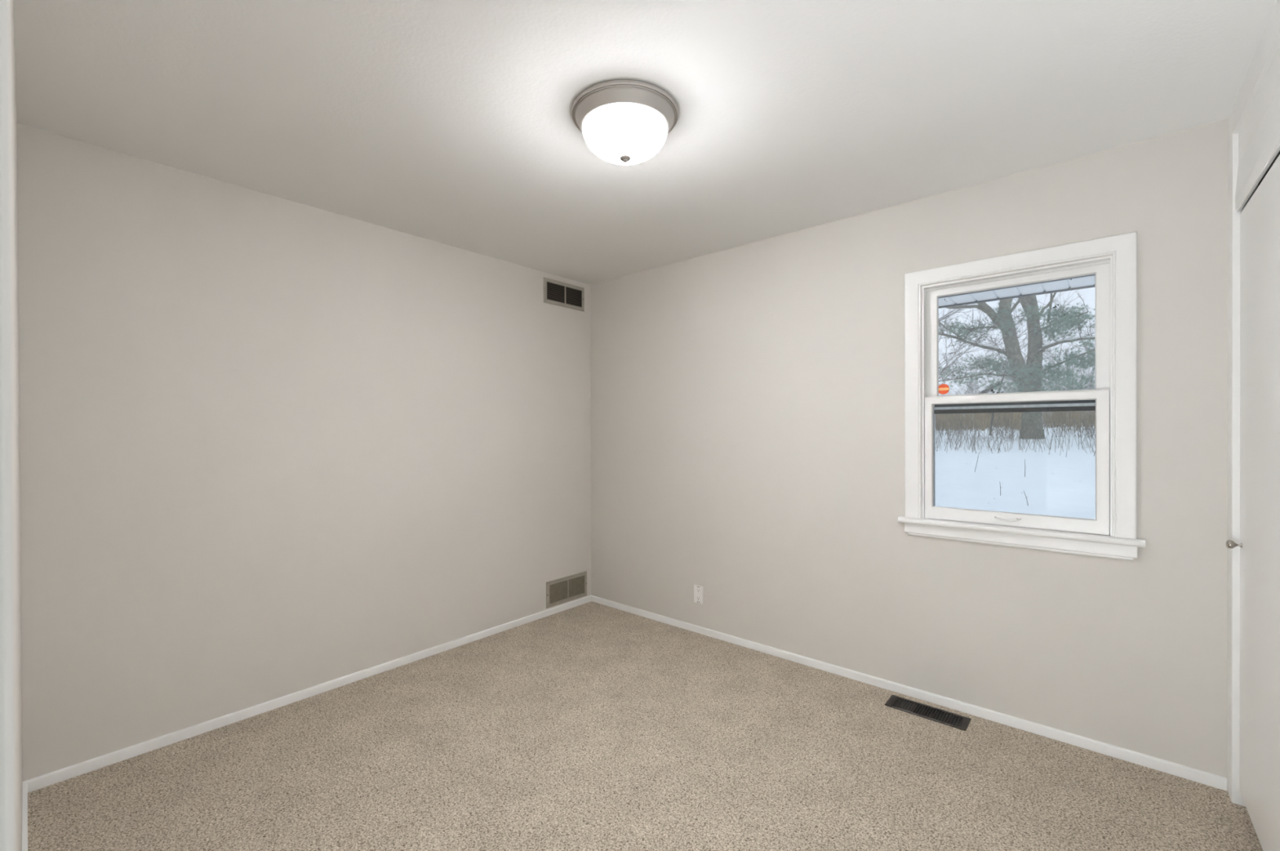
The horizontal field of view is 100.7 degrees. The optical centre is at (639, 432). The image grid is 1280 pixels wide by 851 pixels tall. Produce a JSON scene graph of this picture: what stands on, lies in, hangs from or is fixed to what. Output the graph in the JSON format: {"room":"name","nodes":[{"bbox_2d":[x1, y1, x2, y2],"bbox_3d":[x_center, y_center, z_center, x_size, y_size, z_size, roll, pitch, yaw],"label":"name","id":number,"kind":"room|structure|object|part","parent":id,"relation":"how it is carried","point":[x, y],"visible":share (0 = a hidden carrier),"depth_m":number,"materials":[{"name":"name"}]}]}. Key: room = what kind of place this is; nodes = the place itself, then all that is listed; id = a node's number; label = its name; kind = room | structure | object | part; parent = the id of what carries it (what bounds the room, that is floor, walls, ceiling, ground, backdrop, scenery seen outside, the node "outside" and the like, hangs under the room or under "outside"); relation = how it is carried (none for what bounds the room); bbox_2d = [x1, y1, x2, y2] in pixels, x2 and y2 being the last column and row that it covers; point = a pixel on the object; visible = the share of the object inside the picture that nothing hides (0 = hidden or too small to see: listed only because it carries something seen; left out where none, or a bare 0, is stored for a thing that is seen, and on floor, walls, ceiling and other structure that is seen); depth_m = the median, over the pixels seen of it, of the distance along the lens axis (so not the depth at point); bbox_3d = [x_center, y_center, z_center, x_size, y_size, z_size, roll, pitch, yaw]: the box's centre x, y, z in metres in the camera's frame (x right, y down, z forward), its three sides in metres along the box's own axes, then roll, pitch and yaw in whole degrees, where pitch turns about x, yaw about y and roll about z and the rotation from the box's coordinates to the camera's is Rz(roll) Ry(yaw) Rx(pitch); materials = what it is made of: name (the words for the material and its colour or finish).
{"room":"empty bedroom","nodes":[
{"label":"empty bedroom","id":0,"kind":"room"},
{"bbox_2d":[8,0,22,850],"bbox_3d":[-0.747,0.097,0.547,4.100,2.440,0.120,0,0,41],"label":"wall","id":1,"kind":"structure","parent":0,"point":[11,58],"depth_m":1.18,"materials":[{"name":"beige paint"}]},
{"bbox_2d":[0,0,15,850],"bbox_3d":[-0.071,0.262,-0.033,0.782,2.110,0.136,0,0,41],"label":"door frame","id":2,"kind":"structure","parent":1,"relation":"in","point":[7,838],"depth_m":0.23,"materials":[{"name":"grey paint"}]},
{"bbox_2d":[22,782,27,850],"bbox_3d":[-1.282,1.296,1.105,2.538,0.042,0.012,0,0,41],"label":"baseboard","id":3,"kind":"structure","parent":1,"relation":"attached to","point":[24,798],"depth_m":1.76,"materials":[{"name":"white paint"}]},
{"bbox_2d":[17,123,591,781],"bbox_3d":[-1.367,0.089,3.080,0.150,2.440,3.142,0,0,41],"label":"wall","id":4,"kind":"structure","parent":0,"point":[271,446],"depth_m":2.46,"materials":[{"name":"beige paint"}]},
{"bbox_2d":[22,595,591,792],"bbox_3d":[-1.311,1.288,3.020,0.012,0.042,2.872,0,0,41],"label":"baseboard","id":5,"kind":"structure","parent":4,"relation":"attached to","point":[58,775],"depth_m":2.48,"materials":[{"name":"white paint"}]},
{"bbox_2d":[543,276,584,311],"bbox_3d":[-0.552,-1.012,3.901,0.008,0.180,0.391,0,0,41],"label":"air vent","id":6,"kind":"object","parent":4,"relation":"in","point":[556,292],"visible":1,"depth_m":3.89,"materials":[{"name":"beige metal"}]},
{"bbox_2d":[546,570,586,608],"bbox_3d":[-0.536,1.156,3.920,0.008,0.188,0.395,0,0,41],"label":"air vent","id":7,"kind":"object","parent":4,"relation":"in","point":[563,589],"visible":1,"depth_m":3.91,"materials":[{"name":"beige metal"}]},
{"bbox_2d":[13,0,1276,284],"bbox_3d":[-0.248,-1.187,1.239,4.250,0.120,4.450,0,0,41],"label":"ceiling","id":8,"kind":"structure","parent":0,"point":[451,122],"depth_m":1.79,"materials":[{"name":"paint"}]},
{"bbox_2d":[571,79,678,164],"bbox_3d":[-0.053,-1.046,1.885,0.379,0.168,0.379,0,0,41],"label":"ceiling light","id":9,"kind":"object","parent":8,"relation":"attached to","point":[623,122],"visible":1,"depth_m":1.78,"materials":[{"name":"white glass"}]},
{"bbox_3d":[-0.053,-1.031,1.885,0.303,0.104,0.303,0,0,41],"label":"lamp shade","id":10,"kind":"part","parent":9,"relation":"part of","materials":[{"name":"white glass"}]},
{"bbox_2d":[27,600,1262,850],"bbox_3d":[-0.239,1.338,1.250,4.250,0.050,4.450,0,0,41],"label":"floor","id":11,"kind":"structure","parent":0,"point":[590,726],"depth_m":2.05,"materials":[{"name":"beige carpet"}]},
{"bbox_2d":[884,694,970,730],"bbox_3d":[1.334,1.298,2.470,0.337,0.008,0.123,0,0,41],"label":"floor vent","id":12,"kind":"object","parent":11,"relation":"in","point":[931,713],"visible":1,"depth_m":2.46,"materials":[{"name":"black metal"}]},
{"bbox_3d":[1.334,1.301,2.470,0.327,0.001,0.114,0,0,41],"label":"damper plate","id":13,"kind":"part","parent":12,"relation":"part of","materials":[{"name":"black metal"}]},
{"bbox_2d":[590,118,1279,777],"bbox_3d":[1.219,0.081,2.822,4.100,2.440,0.150,0,0,41],"label":"wall","id":14,"kind":"structure","parent":0,"point":[748,400],"depth_m":2.65,"materials":[{"name":"beige paint"}]},
{"bbox_2d":[693,583,703,604],"bbox_3d":[0.381,1.052,3.449,0.073,0.119,0.008,0,0,41],"label":"wall outlet","id":15,"kind":"object","parent":14,"relation":"attached to","point":[698,589],"visible":1,"depth_m":3.44,"materials":[{"name":"white plastic"}]},
{"bbox_2d":[591,595,1226,790],"bbox_3d":[0.882,1.280,3.015,3.314,0.042,0.012,0,0,41],"label":"baseboard","id":16,"kind":"structure","parent":14,"relation":"attached to","point":[1171,767],"depth_m":2.47,"materials":[{"name":"white paint"}]},
{"bbox_2d":[897,231,1145,560],"bbox_3d":[1.681,-0.141,2.414,0.888,1.291,0.220,0,0,41],"label":"window","id":17,"kind":"structure","parent":14,"relation":"in","point":[1113,534],"depth_m":2.29,"materials":[{"name":"white paint"}]},
{"bbox_3d":[1.715,-0.144,2.450,0.681,1.128,0.022,0,0,41],"label":"storm frame","id":18,"kind":"part","parent":17,"relation":"part of","materials":[{"name":"white metal"}]},
{"bbox_2d":[938,383,949,394],"bbox_3d":[1.474,-0.211,2.578,0.051,0.051,0.001,0,0,41],"label":"window sticker","id":19,"kind":"object","parent":17,"relation":"attached to","point":[944,388],"visible":1,"depth_m":2.58,"materials":[{"name":"orange plastic"}]},
{"bbox_3d":[1.633,0.385,2.360,0.107,0.022,0.022,0,0,41],"label":"lift handle","id":20,"kind":"part","parent":17,"relation":"part of","materials":[{"name":"white paint"}]},
{"bbox_3d":[1.713,-0.120,2.448,0.633,0.013,0.016,0,0,41],"label":"storm rail","id":21,"kind":"part","parent":17,"relation":"part of","materials":[{"name":"black metal"}]},
{"bbox_3d":[1.716,-0.133,2.450,0.633,0.013,0.008,0,0,41],"label":"storm rail","id":22,"kind":"part","parent":17,"relation":"part of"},
{"bbox_3d":[1.715,-0.103,2.450,0.633,0.020,0.018,0,0,41],"label":"storm rail","id":23,"kind":"part","parent":17,"relation":"part of","materials":[{"name":"black metal"}]},
{"bbox_3d":[1.710,-0.676,2.445,0.633,0.016,0.018,0,0,41],"label":"storm rail","id":24,"kind":"part","parent":17,"relation":"part of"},
{"bbox_3d":[1.651,0.122,2.375,0.673,0.588,0.030,0,0,41],"label":"sash","id":25,"kind":"part","parent":17,"relation":"part of","materials":[{"name":"white paint"}]},
{"bbox_3d":[1.676,-0.421,2.404,0.675,0.561,0.030,0,0,41],"label":"sash","id":26,"kind":"part","parent":17,"relation":"part of","materials":[{"name":"white paint"}]},
{"bbox_2d":[938,275,1095,308],"bbox_3d":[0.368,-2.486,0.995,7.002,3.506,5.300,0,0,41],"label":"soffit","id":27,"kind":"structure","parent":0,"point":[1089,282],"depth_m":2.87,"materials":[{"name":"white plastic"}]},
{"bbox_2d":[1226,46,1279,806],"bbox_3d":[1.447,0.089,0.628,0.660,2.440,2.872,0,0,41],"label":"door frame","id":28,"kind":"structure","parent":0,"point":[1237,144],"depth_m":1.86,"materials":[{"name":"white paint"}]},
{"bbox_2d":[1226,154,1279,850],"bbox_3d":[1.864,0.247,1.590,0.071,2.010,0.687,0,0,41],"label":"door","id":29,"kind":"structure","parent":28,"relation":"in","point":[1260,220],"depth_m":1.59,"materials":[{"name":"white paint"}]},
{"bbox_3d":[2.050,0.387,1.832,0.037,0.031,0.031,0,0,41],"label":"knob","id":30,"kind":"part","parent":29,"relation":"part of","materials":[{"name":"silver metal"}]},
{"bbox_2d":[1232,0,1279,133],"bbox_3d":[1.169,-1.081,0.800,0.014,0.098,2.782,0,0,41],"label":"trim","id":31,"kind":"structure","parent":28,"relation":"attached to","point":[1268,47],"depth_m":1.56,"materials":[{"name":"white paint"}]},
{"bbox_2d":[1235,87,1279,212],"bbox_3d":[1.175,-0.846,0.798,0.012,0.169,2.784,0,0,41],"label":"trim","id":32,"kind":"structure","parent":28,"relation":"attached to","point":[1264,147],"depth_m":1.58,"materials":[{"name":"white paint"}]},
{"label":"outside","id":33,"kind":"structure","parent":0,"visible":0},
{"bbox_2d":[935,422,1095,519],"bbox_3d":[34.949,-0.277,53.006,79.500,3.567,119.800,0,0,41],"label":"snow ground","id":34,"kind":"structure","parent":33,"point":[1069,491],"depth_m":12.16,"materials":[{"name":"white snow"}]},
{"bbox_2d":[938,349,983,377],"bbox_3d":[24.225,-4.745,44.077,6.211,8.474,7.942,0,0,18],"label":"tree","id":35,"kind":"object","parent":34,"relation":"on","point":[940,349],"visible":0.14,"depth_m":42.01,"materials":[{"name":"grey wood"}]},
{"bbox_2d":[945,346,987,418],"bbox_3d":[29.558,-4.357,47.917,5.417,7.240,4.736,0,0,37],"label":"tree","id":36,"kind":"object","parent":34,"relation":"on","point":[974,347],"visible":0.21,"depth_m":47.11,"materials":[{"name":"grey wood"}]},
{"bbox_2d":[939,337,1004,386],"bbox_3d":[32.503,-5.100,51.595,6.263,8.546,8.010,0,0,15],"label":"tree","id":37,"kind":"object","parent":34,"relation":"on","point":[984,338],"visible":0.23,"depth_m":51.69,"materials":[{"name":"green plant"}]},
{"bbox_2d":[948,366,995,393],"bbox_3d":[26.003,-3.323,41.215,4.049,5.525,5.178,0,0,0],"label":"tree","id":38,"kind":"object","parent":34,"relation":"on","point":[987,366],"visible":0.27,"depth_m":41.66,"materials":[{"name":"grey wood"}]},
{"bbox_2d":[938,302,1034,378],"bbox_3d":[10.497,-4.058,20.379,8.177,9.282,6.087,0,0,-10],"label":"bare tree","id":39,"kind":"object","parent":34,"relation":"on","point":[962,307],"visible":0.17,"depth_m":19.46,"materials":[{"name":"grey plant"}]},
{"bbox_2d":[959,330,1014,393],"bbox_3d":[26.741,-4.642,40.513,5.443,8.321,6.225,0,0,-2],"label":"tree","id":40,"kind":"object","parent":34,"relation":"on","point":[988,331],"visible":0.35,"depth_m":41.07,"materials":[{"name":"green plant"}]},
{"bbox_2d":[968,376,1016,426],"bbox_3d":[22.505,-1.802,32.953,3.200,3.200,2.500,0,0,41],"label":"house","id":41,"kind":"structure","parent":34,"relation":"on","point":[981,388],"depth_m":32.58,"materials":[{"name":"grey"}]},
{"bbox_2d":[960,320,1052,392],"bbox_3d":[26.145,-4.406,38.530,5.787,7.896,7.400,0,0,16],"label":"tree","id":42,"kind":"object","parent":34,"relation":"on","point":[1023,320],"visible":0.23,"depth_m":38.53,"materials":[{"name":"green plant"}]},
{"bbox_2d":[935,410,1095,455],"bbox_3d":[13.988,-0.209,19.895,11.030,1.770,12.057,0,0,41],"label":"dry weeds","id":43,"kind":"object","parent":34,"relation":"on","point":[997,425],"visible":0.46,"depth_m":19.08,"materials":[{"name":"brown plant"}]},
{"bbox_2d":[935,391,1095,431],"bbox_3d":[19.821,-1.131,28.244,15.204,2.164,7.943,0,0,41],"label":"dry brush","id":44,"kind":"object","parent":34,"relation":"on","point":[977,415],"visible":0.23,"depth_m":27.68,"materials":[{"name":"plant"}]},
{"bbox_2d":[935,376,1095,425],"bbox_3d":[28.129,-2.390,39.119,23.086,3.838,16.850,0,0,41],"label":"thicket","id":45,"kind":"object","parent":34,"relation":"on","point":[951,393],"visible":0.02,"depth_m":37.10,"materials":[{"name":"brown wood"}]},
{"bbox_2d":[938,289,1095,439],"bbox_3d":[13.645,-3.807,20.485,4.321,8.780,7.996,0,0,-44],"label":"pine tree","id":46,"kind":"object","parent":34,"relation":"on","point":[1028,377],"visible":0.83,"depth_m":19.86,"materials":[{"name":"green plant"}]},
{"bbox_2d":[952,290,1086,435],"bbox_3d":[15.953,-3.351,22.666,5.519,7.275,4.210,0,0,27],"label":"bare tree","id":47,"kind":"object","parent":34,"relation":"on","point":[1068,302],"visible":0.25,"depth_m":22.60,"materials":[{"name":"plant"}]},
{"bbox_2d":[1004,333,1093,414],"bbox_3d":[28.363,-3.994,36.691,4.716,7.016,5.002,0,0,9],"label":"tree","id":48,"kind":"object","parent":34,"relation":"on","point":[1061,345],"visible":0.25,"depth_m":36.54,"materials":[{"name":"grey wood"}]},
{"bbox_2d":[1022,324,1095,390],"bbox_3d":[33.700,-4.971,42.012,6.397,8.550,5.593,0,0,-16],"label":"tree","id":49,"kind":"object","parent":34,"relation":"on","point":[1023,325],"visible":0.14,"depth_m":42.13,"materials":[{"name":"green plant"}]},
{"bbox_2d":[1042,345,1093,391],"bbox_3d":[29.801,-3.420,35.977,3.914,5.822,4.151,0,0,5],"label":"tree","id":50,"kind":"object","parent":34,"relation":"on","point":[1085,345],"visible":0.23,"depth_m":35.85,"materials":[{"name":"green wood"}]},
{"bbox_2d":[1043,342,1095,389],"bbox_3d":[29.586,-4.174,34.277,6.969,7.436,5.450,0,0,9],"label":"tree","id":51,"kind":"object","parent":34,"relation":"on","point":[1068,343],"visible":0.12,"depth_m":34.54,"materials":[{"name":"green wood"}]},
{"bbox_2d":[1045,346,1095,413],"bbox_3d":[29.777,-3.300,35.423,5.231,5.582,4.090,0,0,40],"label":"tree","id":52,"kind":"object","parent":34,"relation":"on","point":[1081,346],"visible":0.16,"depth_m":35.63,"materials":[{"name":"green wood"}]},
{"bbox_2d":[1047,356,1095,412],"bbox_3d":[29.954,-3.434,37.795,3.899,5.800,4.135,0,0,18],"label":"tree","id":53,"kind":"object","parent":34,"relation":"on","point":[1051,357],"visible":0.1,"depth_m":37.69,"materials":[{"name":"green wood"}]},
{"bbox_2d":[1054,317,1095,422],"bbox_3d":[34.632,-5.256,40.727,5.986,9.151,6.846,0,0,19],"label":"tree","id":54,"kind":"object","parent":34,"relation":"on","point":[1092,317],"visible":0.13,"depth_m":40.27,"materials":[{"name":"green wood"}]}
]}

